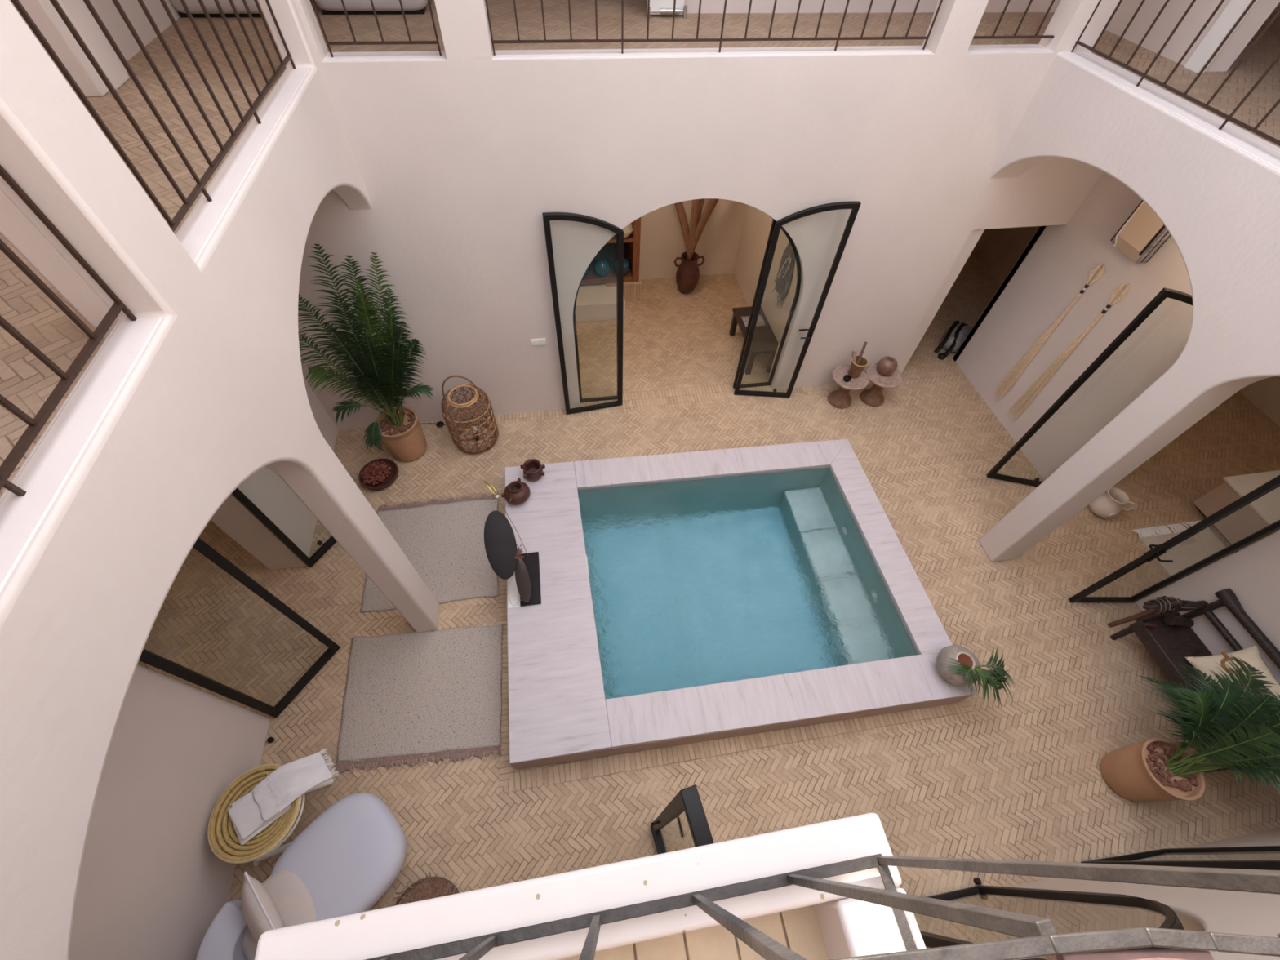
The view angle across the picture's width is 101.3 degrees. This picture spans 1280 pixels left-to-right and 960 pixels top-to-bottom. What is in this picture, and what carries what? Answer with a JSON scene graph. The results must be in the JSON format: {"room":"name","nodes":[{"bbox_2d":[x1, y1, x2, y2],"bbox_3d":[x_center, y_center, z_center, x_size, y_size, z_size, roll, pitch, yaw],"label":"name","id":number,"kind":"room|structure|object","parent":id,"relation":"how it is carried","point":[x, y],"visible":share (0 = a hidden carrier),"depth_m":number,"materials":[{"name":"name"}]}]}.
{"room":"indoor pool courtyard","nodes":[
{"label":"indoor pool courtyard","id":0,"kind":"room"},
{"bbox_2d":[89,0,180,61],"bbox_3d":[-4.123,-4.969,3.546,0.270,2.750,3.550,-6,54,-7],"label":"wall","id":1,"kind":"structure","parent":0,"point":[106,10],"depth_m":4.00,"materials":[{"name":"paint"}]},
{"bbox_2d":[8,0,129,97],"bbox_3d":[-3.740,-3.550,2.528,0.380,2.750,0.460,-6,54,-7],"label":"trim","id":2,"kind":"structure","parent":1,"relation":"attached to","point":[43,14],"depth_m":3.38,"materials":[{"name":"paint"}]},
{"bbox_2d":[68,375,338,959],"bbox_3d":[-3.249,1.472,2.895,0.350,3.380,8.000,-6,54,-7],"label":"wall","id":3,"kind":"structure","parent":0,"point":[152,884],"depth_m":3.42,"materials":[{"name":"paint"}]},
{"bbox_2d":[138,537,340,718],"bbox_3d":[-2.961,1.046,3.699,0.060,2.577,0.712,25,57,15],"label":"door","id":4,"kind":"structure","parent":3,"relation":"in","point":[148,657],"depth_m":3.94,"materials":[{"name":"black metal"}]},
{"bbox_2d":[231,487,337,567],"bbox_3d":[-3.199,-0.119,4.537,0.060,2.577,0.708,24,57,14],"label":"door","id":5,"kind":"structure","parent":3,"relation":"in","point":[237,493],"depth_m":4.92,"materials":[{"name":"black metal"}]},
{"bbox_2d":[0,0,439,959],"bbox_3d":[-1.912,-0.165,2.457,0.200,6.100,6.100,-6,54,-7],"label":"wall","id":6,"kind":"structure","parent":0,"point":[216,396],"depth_m":1.81,"materials":[{"name":"paint"}]},
{"bbox_2d":[0,189,118,339],"bbox_3d":[-2.043,-1.422,1.170,0.130,2.550,0.328,-6,54,-7],"label":"trim","id":7,"kind":"structure","parent":6,"relation":"attached to","point":[15,228],"depth_m":1.82,"materials":[{"name":"paint"}]},
{"bbox_2d":[0,66,310,591],"bbox_3d":[-1.907,-0.522,2.066,0.155,0.203,6.220,-6,54,-7],"label":"trim","id":8,"kind":"structure","parent":6,"relation":"attached to","point":[51,464],"depth_m":1.80,"materials":[{"name":"paint"}]},
{"bbox_2d":[0,164,137,496],"bbox_3d":[-1.710,0.172,0.858,0.040,0.952,2.664,-6,54,-7],"label":"railing","id":9,"kind":"object","parent":8,"relation":"on","point":[35,424],"visible":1,"depth_m":1.65,"materials":[{"name":"brown metal"}]},
{"bbox_2d":[10,0,296,232],"bbox_3d":[-2.162,-2.140,2.523,0.040,0.952,2.394,-6,54,-7],"label":"railing","id":10,"kind":"object","parent":8,"relation":"on","point":[175,222],"visible":0.88,"depth_m":2.37,"materials":[{"name":"brown metal"}]},
{"bbox_2d":[0,0,1279,496],"bbox_3d":[2.089,-1.629,3.070,12.000,0.010,11.700,-6,54,-7],"label":"floor","id":11,"kind":"structure","parent":0,"point":[26,381],"depth_m":4.26,"materials":[{"name":"ceramic"}]},
{"bbox_2d":[168,0,264,17],"bbox_3d":[-3.591,-4.577,4.711,1.049,0.440,1.098,-6,54,-7],"label":"daybed","id":12,"kind":"object","parent":11,"relation":"on","point":[193,6],"visible":0.37,"depth_m":4.51,"materials":[{"name":"grey fabric"}]},
{"bbox_2d":[314,0,427,14],"bbox_3d":[-2.492,-4.730,4.866,0.989,0.440,1.018,-6,54,-7],"label":"daybed","id":13,"kind":"object","parent":11,"relation":"on","point":[327,6],"visible":0.95,"depth_m":4.72,"materials":[{"name":"grey fabric"}]},
{"bbox_2d":[294,0,1119,429],"bbox_3d":[0.447,-2.953,4.580,8.600,6.100,0.220,-6,54,-7],"label":"wall","id":14,"kind":"structure","parent":0,"point":[460,159],"depth_m":4.69,"materials":[{"name":"paint"}]},
{"bbox_2d":[530,337,546,346],"bbox_3d":[-1.142,-1.547,5.895,0.170,0.090,0.017,-6,54,-7],"label":"switch plate","id":15,"kind":"object","parent":14,"relation":"attached to","point":[534,342],"visible":1,"depth_m":5.88,"materials":[{"name":"white paint"}]},
{"bbox_2d":[542,212,623,414],"bbox_3d":[-0.551,-1.686,5.783,0.744,2.578,0.045,-11,55,-10],"label":"door","id":16,"kind":"structure","parent":14,"relation":"in","point":[547,216],"depth_m":5.43,"materials":[{"name":"black metal"}]},
{"bbox_2d":[573,233,617,402],"bbox_3d":[-0.493,-1.748,5.981,0.525,2.338,0.040,-6,54,-7],"label":"door frame","id":17,"kind":"structure","parent":14,"relation":"in","point":[608,397],"depth_m":6.30,"materials":[{"name":"black metal"}]},
{"bbox_2d":[453,381,873,427],"bbox_3d":[0.545,-1.029,6.957,5.860,0.003,0.150,-6,54,-7],"label":"trim","id":18,"kind":"structure","parent":14,"relation":"attached to","point":[667,403],"depth_m":6.92,"materials":[{"name":"ceramic"}]},
{"bbox_2d":[583,379,764,406],"bbox_3d":[0.472,-1.173,7.058,2.450,0.004,0.220,-6,54,-7],"label":"trim","id":19,"kind":"structure","parent":14,"relation":"attached to","point":[726,388],"depth_m":7.06,"materials":[{"name":"ceramic"}]},
{"bbox_2d":[323,44,1051,61],"bbox_3d":[0.587,-3.278,4.171,5.850,0.203,0.175,-6,54,-7],"label":"trim","id":20,"kind":"structure","parent":14,"relation":"attached to","point":[1005,48],"depth_m":4.05,"materials":[{"name":"paint"}]},
{"bbox_2d":[311,0,441,57],"bbox_3d":[-1.811,-3.341,3.411,0.762,0.952,0.040,-6,54,-7],"label":"railing","id":21,"kind":"object","parent":20,"relation":"on","point":[410,42],"visible":1,"depth_m":3.69,"materials":[{"name":"brown metal"}]},
{"bbox_2d":[484,0,942,55],"bbox_3d":[0.634,-3.609,3.703,3.447,0.952,0.040,-6,54,-7],"label":"railing","id":22,"kind":"object","parent":20,"relation":"on","point":[838,37],"visible":1,"depth_m":3.97,"materials":[{"name":"brown metal"}]},
{"bbox_2d":[972,0,1054,39],"bbox_3d":[3.090,-3.877,3.996,0.792,0.952,0.040,-6,54,-7],"label":"railing","id":23,"kind":"object","parent":20,"relation":"on","point":[1015,36],"visible":0.74,"depth_m":4.28,"materials":[{"name":"brown metal"}]},
{"bbox_2d":[733,218,800,388],"bbox_3d":[1.565,-1.973,6.227,0.525,2.338,0.040,-6,54,-7],"label":"door","id":24,"kind":"structure","parent":14,"relation":"in","point":[797,258],"depth_m":6.17,"materials":[{"name":"black metal"}]},
{"bbox_2d":[733,200,861,397],"bbox_3d":[1.683,-1.888,6.019,0.751,2.578,0.174,1,54,-2],"label":"door","id":25,"kind":"structure","parent":14,"relation":"in","point":[854,206],"depth_m":5.70,"materials":[{"name":"black metal"}]},
{"bbox_2d":[137,257,1279,959],"bbox_3d":[2.030,0.526,5.960,13.700,0.120,11.800,-6,54,-7],"label":"floor","id":26,"kind":"structure","parent":0,"point":[1024,780],"depth_m":4.97,"materials":[{"name":"ceramic"}]},
{"bbox_2d":[207,763,333,866],"bbox_3d":[-2.728,2.493,3.917,0.600,0.539,0.600,-10,55,-9],"label":"woven pouf","id":27,"kind":"object","parent":26,"relation":"on","point":[223,839],"visible":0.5,"depth_m":3.68,"materials":[{"name":"wicker"}]},
{"bbox_2d":[208,765,298,861],"bbox_3d":[-2.721,2.363,3.738,0.580,0.095,0.580,-6,54,-7],"label":"tray","id":28,"kind":"object","parent":27,"relation":"on","point":[224,841],"depth_m":3.67,"materials":[{"name":"wicker"}]},
{"bbox_2d":[227,747,340,845],"bbox_3d":[-2.594,2.280,3.827,0.652,0.250,0.320,-35,63,-24],"label":"towel","id":29,"kind":"object","parent":27,"relation":"on","point":[273,796],"visible":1,"depth_m":3.74,"materials":[{"name":"fabric"}]},
{"bbox_2d":[195,792,406,959],"bbox_3d":[-2.244,2.867,3.614,0.813,0.648,1.281,26,57,16],"label":"lounge chair","id":30,"kind":"object","parent":26,"relation":"on","point":[345,860],"visible":0.66,"depth_m":3.60,"materials":[{"name":"grey fabric"}]},
{"bbox_2d":[241,871,285,944],"bbox_3d":[-2.361,2.759,3.293,0.509,0.349,0.221,38,61,23],"label":"pillow","id":31,"kind":"object","parent":30,"relation":"on","point":[261,914],"visible":0.69,"depth_m":3.22,"materials":[{"name":"white fabric"}]},
{"bbox_2d":[297,244,434,462],"bbox_3d":[-2.720,-1.059,5.270,1.153,2.554,0.584,-30,60,-22],"label":"potted palm","id":32,"kind":"object","parent":26,"relation":"on","point":[398,426],"visible":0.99,"depth_m":5.08,"materials":[{"name":"plant"}]},
{"bbox_2d":[374,405,426,462],"bbox_3d":[-2.764,-0.511,6.128,0.470,0.520,0.470,-6,54,-7],"label":"pot","id":33,"kind":"object","parent":32,"relation":"attached to","point":[405,439],"depth_m":5.97,"materials":[{"name":"ceramic"}]},
{"bbox_2d":[358,457,398,489],"bbox_3d":[-2.997,-0.052,6.044,0.430,0.100,0.430,-6,54,-7],"label":"bowl","id":34,"kind":"object","parent":26,"relation":"on","point":[390,479],"visible":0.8,"depth_m":6.03,"materials":[{"name":"ceramic"}]},
{"bbox_2d":[360,461,391,484],"bbox_3d":[-3.027,-0.096,5.987,0.339,0.107,0.334,-6,54,-7],"label":"heap","id":35,"kind":"object","parent":34,"relation":"in","point":[366,472],"visible":1,"depth_m":5.98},
{"bbox_2d":[334,624,502,777],"bbox_3d":[-1.941,1.917,4.700,1.408,0.025,1.250,-6,54,-7],"label":"woven rug","id":36,"kind":"object","parent":26,"relation":"on","point":[411,698],"visible":1,"depth_m":4.67,"materials":[{"name":"fabric"}]},
{"bbox_2d":[391,871,459,906],"bbox_3d":[-1.520,3.137,3.729,0.562,0.185,0.566,-6,54,-7],"label":"pouf","id":37,"kind":"object","parent":26,"relation":"on","point":[430,887],"visible":0.23,"depth_m":3.77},
{"bbox_2d":[360,491,498,613],"bbox_3d":[-2.176,0.708,5.569,1.337,0.026,1.316,-6,54,-7],"label":"woven rug","id":38,"kind":"object","parent":26,"relation":"on","point":[442,540],"visible":0.69,"depth_m":5.58,"materials":[{"name":"fabric"}]},
{"bbox_2d":[419,421,459,431],"bbox_3d":[-2.495,-0.695,6.578,0.541,0.026,0.105,11,54,6],"label":"lamp cord","id":39,"kind":"object","parent":26,"relation":"on","point":[440,424],"visible":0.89,"depth_m":6.58,"materials":[{"name":"black plastic"}]},
{"bbox_2d":[435,421,444,427],"bbox_3d":[-2.509,-0.702,6.583,0.096,0.026,0.096,-6,54,-7],"label":"switch","id":40,"kind":"object","parent":39,"relation":"attached to","point":[440,424],"depth_m":6.57,"materials":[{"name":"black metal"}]},
{"bbox_2d":[440,375,498,454],"bbox_3d":[-1.992,-0.817,6.044,0.553,1.074,0.553,31,59,19],"label":"lantern","id":41,"kind":"object","parent":26,"relation":"on","point":[473,428],"visible":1,"depth_m":6.05,"materials":[{"name":"brown wicker"}]},
{"bbox_2d":[471,426,479,440],"bbox_3d":[-2.005,-0.573,6.379,0.084,0.215,0.084,-6,54,-7],"label":"bulb","id":42,"kind":"object","parent":41,"relation":"attached to","point":[476,428],"depth_m":6.38,"materials":[{"name":"white"}]},
{"bbox_2d":[575,276,641,322],"bbox_3d":[-1.027,-2.852,8.020,2.080,0.328,0.990,-6,54,-7],"label":"plinth","id":43,"kind":"object","parent":26,"relation":"on","point":[594,302],"visible":0.24,"depth_m":7.82,"materials":[{"name":"paint"}]},
{"bbox_2d":[580,217,640,284],"bbox_3d":[-0.766,-3.738,7.232,1.500,2.000,0.540,-6,54,-7],"label":"wooden shelf","id":44,"kind":"object","parent":26,"relation":"on","point":[632,242],"visible":0.15,"depth_m":7.88,"materials":[{"name":"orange wood"}]},
{"bbox_2d":[592,257,610,276],"bbox_3d":[-0.571,-3.169,7.816,0.260,0.240,0.260,-6,54,-7],"label":"ball","id":45,"kind":"object","parent":44,"relation":"on","point":[602,267],"visible":1,"depth_m":7.73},
{"bbox_2d":[613,257,630,274],"bbox_3d":[-0.275,-3.201,7.851,0.260,0.240,0.260,-6,54,-7],"label":"ball","id":46,"kind":"object","parent":44,"relation":"on","point":[626,263],"visible":0.46,"depth_m":7.78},
{"bbox_2d":[622,222,633,238],"bbox_3d":[-0.238,-3.515,7.425,0.310,0.130,0.310,-6,54,-7],"label":"ceramic bowl","id":47,"kind":"object","parent":44,"relation":"on","point":[628,230],"visible":0.43,"depth_m":7.45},
{"bbox_2d":[674,251,704,293],"bbox_3d":[0.748,-3.211,8.184,0.369,0.600,0.369,30,58,18],"label":"amphora","id":48,"kind":"object","parent":26,"relation":"on","point":[687,273],"visible":0.98,"depth_m":8.05,"materials":[{"name":"ceramic"}]},
{"bbox_2d":[674,201,689,260],"bbox_3d":[0.507,-3.797,7.424,0.588,1.502,0.049,2,54,-1],"label":"palm","id":49,"kind":"object","parent":48,"relation":"in","point":[679,206],"visible":0.52,"depth_m":7.56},
{"bbox_2d":[688,199,700,256],"bbox_3d":[0.780,-3.845,7.378,0.111,1.650,0.070,-30,61,-22],"label":"palm","id":50,"kind":"object","parent":48,"relation":"in","point":[695,202],"visible":0.53,"depth_m":7.52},
{"bbox_2d":[697,198,704,224],"bbox_3d":[0.844,-3.874,7.432,0.251,1.601,0.068,-34,62,-24],"label":"palm","id":51,"kind":"object","parent":48,"relation":"in","point":[701,203],"visible":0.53,"depth_m":7.44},
{"bbox_2d":[689,198,717,261],"bbox_3d":[1.048,-3.845,7.419,0.598,1.602,0.030,-8,55,-8],"label":"palm","id":52,"kind":"object","parent":48,"relation":"in","point":[707,211],"visible":0.52,"depth_m":7.55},
{"bbox_2d":[504,439,977,769],"bbox_3d":[0.686,1.227,5.674,3.980,1.290,3.009,-6,54,-7],"label":"plunge pool","id":53,"kind":"object","parent":26,"relation":"in","point":[691,597],"visible":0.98,"depth_m":4.95,"materials":[{"name":"stone"}]},
{"bbox_2d":[484,480,541,606],"bbox_3d":[-1.179,0.580,4.790,0.416,0.781,0.915,-6,54,-7],"label":"disc sculpture","id":54,"kind":"object","parent":53,"relation":"on","point":[500,540],"visible":0.98,"depth_m":4.68,"materials":[{"name":"black paint"}]},
{"bbox_2d":[513,544,524,564],"bbox_3d":[-1.104,0.678,4.730,0.116,0.163,0.189,-6,54,-7],"label":"tuft","id":55,"kind":"object","parent":54,"relation":"attached to","point":[519,551],"visible":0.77,"depth_m":4.72,"materials":[{"name":"brown plant"}]},
{"bbox_2d":[507,575,520,608],"bbox_3d":[-1.185,1.045,4.931,0.115,0.006,0.320,-6,54,-7],"label":"card","id":56,"kind":"object","parent":53,"relation":"on","point":[513,597],"visible":0.73,"depth_m":4.91,"materials":[{"name":"white"}]},
{"bbox_2d":[501,477,530,504],"bbox_3d":[-1.288,0.128,5.474,0.270,0.200,0.280,39,61,23],"label":"clay pot","id":57,"kind":"object","parent":53,"relation":"on","point":[517,492],"visible":1,"depth_m":5.42,"materials":[{"name":"ceramic"}]},
{"bbox_2d":[520,458,545,480],"bbox_3d":[-1.150,-0.098,5.657,0.261,0.178,0.210,-6,54,-7],"label":"clay pot","id":58,"kind":"object","parent":53,"relation":"on","point":[532,468],"visible":1,"depth_m":5.63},
{"bbox_2d":[936,644,1014,709],"bbox_3d":[2.860,1.674,4.438,0.680,0.323,0.516,8,54,4],"label":"round vase","id":59,"kind":"object","parent":53,"relation":"on","point":[956,664],"visible":1,"depth_m":4.39,"materials":[{"name":"ceramic"}]},
{"bbox_2d":[728,306,778,374],"bbox_3d":[1.602,-1.982,7.419,0.420,0.445,0.960,-6,54,-7],"label":"wooden table","id":60,"kind":"object","parent":26,"relation":"on","point":[764,340],"visible":0.64,"depth_m":7.22,"materials":[{"name":"black wood"}]},
{"bbox_2d":[827,364,868,408],"bbox_3d":[2.692,-1.199,6.897,0.463,0.438,0.463,-6,54,-7],"label":"wooden stool","id":61,"kind":"object","parent":26,"relation":"on","point":[840,398],"visible":0.88,"depth_m":6.78,"materials":[{"name":"brown wood"}]},
{"bbox_2d":[843,374,851,382],"bbox_3d":[2.633,-1.287,6.672,0.096,0.052,0.096,-6,54,-7],"label":"cup","id":62,"kind":"object","parent":61,"relation":"on","point":[846,378],"visible":1,"depth_m":6.67,"materials":[{"name":"ceramic"}]},
{"bbox_2d":[848,355,867,377],"bbox_3d":[2.755,-1.426,6.668,0.202,0.230,0.202,-6,54,-7],"label":"mortar","id":63,"kind":"object","parent":61,"relation":"on","point":[855,371],"visible":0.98,"depth_m":6.63,"materials":[{"name":"brown wood"}]},
{"bbox_2d":[852,349,856,364],"bbox_3d":[2.698,-1.535,6.602,0.052,0.208,0.127,-38,64,-26],"label":"pestle","id":64,"kind":"object","parent":63,"relation":"in","point":[854,351],"visible":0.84,"depth_m":6.57,"materials":[{"name":"brown wood"}]},
{"bbox_2d":[856,342,867,364],"bbox_3d":[2.770,-1.553,6.577,0.044,0.352,0.146,15,55,9],"label":"pestle","id":65,"kind":"object","parent":63,"relation":"in","point":[858,362],"visible":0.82,"depth_m":6.56,"materials":[{"name":"brown wood"}]},
{"bbox_2d":[860,362,902,406],"bbox_3d":[3.149,-1.233,6.939,0.463,0.438,0.463,-6,54,-7],"label":"side table","id":66,"kind":"object","parent":26,"relation":"on","point":[873,396],"visible":0.9,"depth_m":6.80,"materials":[{"name":"brown wood"}]},
{"bbox_2d":[876,355,897,375],"bbox_3d":[3.169,-1.465,6.726,0.236,0.210,0.236,-6,54,-7],"label":"wooden vase","id":67,"kind":"object","parent":66,"relation":"on","point":[887,365],"visible":1,"depth_m":6.66,"materials":[{"name":"brown wood"}]},
{"bbox_2d":[934,320,970,359],"bbox_3d":[4.681,-2.119,7.745,0.345,0.277,0.945,34,60,20],"label":"duffel bag","id":68,"kind":"object","parent":26,"relation":"on","point":[954,336],"visible":0.85,"depth_m":7.63,"materials":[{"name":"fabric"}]},
{"bbox_2d":[973,877,981,884],"bbox_3d":[2.591,3.078,4.024,0.044,0.042,0.044,-6,54,-7],"label":"door stop","id":69,"kind":"object","parent":26,"relation":"on","point":[977,881],"visible":1,"depth_m":4.01,"materials":[{"name":"black metal"}]},
{"bbox_2d":[1088,487,1135,518],"bbox_3d":[5.389,0.262,6.019,0.343,0.312,0.300,-6,54,-7],"label":"ceramic jug","id":70,"kind":"object","parent":26,"relation":"on","point":[1108,504],"visible":0.95,"depth_m":5.95,"materials":[{"name":"white"}]},
{"bbox_2d":[1130,520,1232,582],"bbox_3d":[6.122,0.805,5.831,0.944,0.026,0.723,-6,54,-7],"label":"rug","id":71,"kind":"object","parent":26,"relation":"on","point":[1205,543],"visible":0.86,"depth_m":5.88,"materials":[{"name":"beige fabric"}]},
{"bbox_2d":[1100,653,1279,802],"bbox_3d":[4.517,1.934,4.063,1.228,1.449,1.071,-6,54,-7],"label":"potted palm","id":72,"kind":"object","parent":26,"relation":"on","point":[1244,730],"visible":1,"depth_m":3.96,"materials":[{"name":"plant"}]},
{"bbox_2d":[1100,737,1204,802],"bbox_3d":[4.136,2.393,4.289,0.430,0.520,0.430,-6,54,-7],"label":"pot","id":73,"kind":"object","parent":72,"relation":"attached to","point":[1146,771],"depth_m":4.15,"materials":[{"name":"ceramic"}]},
{"bbox_2d":[1110,588,1279,772],"bbox_3d":[5.051,1.760,4.565,0.548,0.876,1.326,-6,54,-7],"label":"wooden bench","id":74,"kind":"object","parent":26,"relation":"on","point":[1173,639],"visible":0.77,"depth_m":4.76,"materials":[{"name":"black wood"}]},
{"bbox_2d":[1107,595,1198,627],"bbox_3d":[4.658,1.204,4.786,0.930,0.262,0.230,-6,54,-7],"label":"bundle","id":75,"kind":"object","parent":74,"relation":"on","point":[1164,603],"visible":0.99,"depth_m":4.74,"materials":[{"name":"brown"}]},
{"bbox_2d":[1185,645,1279,704],"bbox_3d":[5.054,1.682,4.434,0.360,0.307,0.470,0,54,-2],"label":"throw cushion","id":76,"kind":"object","parent":74,"relation":"on","point":[1251,655],"visible":0.35,"depth_m":4.45,"materials":[{"name":"beige fabric"}]},
{"bbox_2d":[1192,470,1279,551],"bbox_3d":[7.303,0.441,5.842,1.460,0.510,1.010,-6,54,-7],"label":"bed","id":77,"kind":"object","parent":26,"relation":"on","point":[1264,511],"visible":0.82,"depth_m":5.80,"materials":[{"name":"paint"}]},
{"bbox_2d":[632,911,789,959],"bbox_3d":[-0.062,1.199,1.111,1.260,0.190,0.620,-6,54,-7],"label":"floor","id":78,"kind":"structure","parent":0,"point":[784,932],"depth_m":1.14,"materials":[{"name":"tile"}]},
{"bbox_2d":[733,204,796,354],"bbox_3d":[2.565,-3.485,6.798,1.520,3.280,2.530,-6,54,-7],"label":"wall","id":79,"kind":"structure","parent":0,"point":[757,224],"depth_m":7.50,"materials":[{"name":"paint"}]},
{"bbox_2d":[771,242,795,307],"bbox_3d":[1.857,-2.681,6.742,0.048,0.922,0.465,-6,54,-7],"label":"net hanging","id":80,"kind":"object","parent":79,"relation":"hanging from","point":[783,279],"visible":0.87,"depth_m":6.73,"materials":[{"name":"grey fabric"}]},
{"bbox_2d":[639,198,992,279],"bbox_3d":[1.998,-4.529,7.534,8.300,3.280,0.170,-6,54,-7],"label":"wall","id":81,"kind":"structure","parent":0,"point":[661,238],"depth_m":8.18,"materials":[{"name":"paint"}]},
{"bbox_2d":[684,0,1061,13],"bbox_3d":[2.473,-5.654,4.307,4.680,2.750,0.140,-6,54,-7],"label":"wall","id":82,"kind":"structure","parent":0,"point":[707,6],"depth_m":5.29,"materials":[{"name":"paint"}]},
{"bbox_2d":[646,0,687,18],"bbox_3d":[0.290,-5.069,4.196,0.382,2.100,0.102,-6,54,-7],"label":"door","id":83,"kind":"structure","parent":82,"relation":"in","point":[656,6],"depth_m":4.97,"materials":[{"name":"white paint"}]},
{"bbox_2d":[953,226,1045,361],"bbox_3d":[5.560,-2.810,6.425,1.900,3.280,0.080,-6,54,-7],"label":"door","id":84,"kind":"structure","parent":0,"point":[1041,226],"depth_m":6.68,"materials":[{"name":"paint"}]},
{"bbox_2d":[976,226,1039,284],"bbox_3d":[6.178,-4.290,7.527,0.100,3.280,3.370,-6,54,-7],"label":"wall","id":85,"kind":"structure","parent":0,"point":[1002,247],"depth_m":8.72,"materials":[{"name":"paint"}]},
{"bbox_2d":[896,0,1279,561],"bbox_3d":[4.085,-0.821,3.174,0.330,6.100,6.100,-6,54,-7],"label":"wall","id":86,"kind":"structure","parent":0,"point":[1219,202],"depth_m":3.77,"materials":[{"name":"paint"}]},
{"bbox_2d":[1061,51,1279,169],"bbox_3d":[4.070,-1.177,2.780,0.235,0.203,6.220,-6,54,-7],"label":"trim","id":87,"kind":"structure","parent":86,"relation":"attached to","point":[1263,152],"depth_m":3.67,"materials":[{"name":"paint"}]},
{"bbox_2d":[1071,0,1279,146],"bbox_3d":[3.878,-2.527,3.045,0.040,0.952,3.322,-6,54,-7],"label":"railing","id":88,"kind":"object","parent":87,"relation":"on","point":[1228,117],"visible":1,"depth_m":3.56,"materials":[{"name":"brown metal"}]},
{"bbox_2d":[952,171,1279,794],"bbox_3d":[5.403,0.472,3.967,0.300,3.380,8.130,-6,54,-7],"label":"wall","id":89,"kind":"structure","parent":0,"point":[1053,272],"depth_m":5.54,"materials":[{"name":"paint"}]},
{"bbox_2d":[991,263,1106,401],"bbox_3d":[4.737,-1.647,6.173,0.045,1.958,0.169,-6,54,-7],"label":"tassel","id":90,"kind":"object","parent":89,"relation":"hanging from","point":[1032,352],"visible":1,"depth_m":6.26,"materials":[{"name":"beige"}]},
{"bbox_2d":[1004,283,1129,422],"bbox_3d":[4.791,-1.365,5.972,0.046,1.961,0.169,-6,54,-7],"label":"tassel","id":91,"kind":"object","parent":89,"relation":"hanging from","point":[1064,355],"visible":1,"depth_m":6.05,"materials":[{"name":"beige"}]},
{"bbox_2d":[986,287,1192,486],"bbox_3d":[4.597,-0.738,5.299,0.705,2.577,0.045,11,54,6],"label":"door","id":92,"kind":"structure","parent":89,"relation":"in","point":[1165,292],"depth_m":5.04,"materials":[{"name":"black metal"}]},
{"bbox_2d":[1110,200,1170,263],"bbox_3d":[4.743,-2.438,4.790,0.178,0.809,0.381,-6,54,-7],"label":"air conditioner","id":93,"kind":"object","parent":89,"relation":"attached to","point":[1143,233],"visible":0.52,"depth_m":4.89,"materials":[{"name":"beige plastic"}]},
{"bbox_2d":[1068,475,1279,602],"bbox_3d":[4.831,0.497,4.410,0.677,2.575,0.174,1,54,-2],"label":"door","id":94,"kind":"structure","parent":89,"relation":"in","point":[1154,553],"depth_m":4.56,"materials":[{"name":"black metal"}]},
{"bbox_2d":[1001,826,1279,959],"bbox_3d":[1.962,2.232,2.367,7.250,3.675,0.220,-6,54,-7],"label":"wall","id":95,"kind":"structure","parent":0,"point":[1251,913],"depth_m":2.89,"materials":[{"name":"paint"}]},
{"bbox_2d":[254,812,925,959],"bbox_3d":[-0.059,1.145,1.037,1.260,0.372,0.620,-6,54,-7],"label":"trim","id":96,"kind":"structure","parent":95,"relation":"attached to","point":[849,927],"depth_m":1.03,"materials":[{"name":"paint"}]},
{"bbox_2d":[364,853,1279,959],"bbox_3d":[-0.034,0.817,0.510,1.197,0.868,0.570,-6,54,-7],"label":"balcony railing","id":97,"kind":"object","parent":96,"relation":"on","point":[1038,936],"visible":1,"depth_m":0.54,"materials":[{"name":"grey metal"}]},
{"bbox_2d":[650,785,714,853],"bbox_3d":[0.272,2.311,2.937,0.199,2.528,0.808,-13,55,-11],"label":"door","id":98,"kind":"structure","parent":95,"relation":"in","point":[682,824],"depth_m":2.42,"materials":[{"name":"black metal"}]},
{"bbox_2d":[558,905,828,959],"bbox_3d":[-0.032,1.188,0.996,0.985,0.010,0.475,-6,54,-7],"label":"stairs","id":99,"kind":"structure","parent":95,"relation":"attached to","point":[803,934],"depth_m":1.13,"materials":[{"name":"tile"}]},
{"bbox_2d":[913,884,1183,959],"bbox_3d":[2.090,2.472,2.960,1.130,2.418,0.050,-6,54,-7],"label":"door","id":100,"kind":"structure","parent":95,"relation":"in","point":[987,896],"depth_m":3.17,"materials":[{"name":"black metal"}]},
{"bbox_2d":[1080,845,1279,870],"bbox_3d":[3.875,2.234,3.106,0.741,2.578,0.045,-4,54,-5],"label":"door","id":101,"kind":"structure","parent":95,"relation":"in","point":[1264,857],"depth_m":3.54,"materials":[{"name":"black metal"}]},
{"bbox_2d":[1105,0,1279,71],"bbox_3d":[4.765,-5.896,4.575,0.300,2.750,3.760,-6,54,-7],"label":"wall","id":102,"kind":"structure","parent":0,"point":[1201,11],"depth_m":4.66,"materials":[{"name":"paint"}]},
{"bbox_2d":[1183,0,1257,73],"bbox_3d":[4.900,-4.405,3.495,0.070,2.750,0.160,-6,54,-7],"label":"trim","id":103,"kind":"structure","parent":102,"relation":"attached to","point":[1233,11],"depth_m":4.39,"materials":[{"name":"white paint"}]},
{"bbox_2d":[1239,376,1279,426],"bbox_3d":[8.872,-0.827,5.114,0.100,3.280,5.450,-6,54,-7],"label":"wall","id":104,"kind":"structure","parent":0,"point":[1264,393],"depth_m":7.15,"materials":[{"name":"paint"}]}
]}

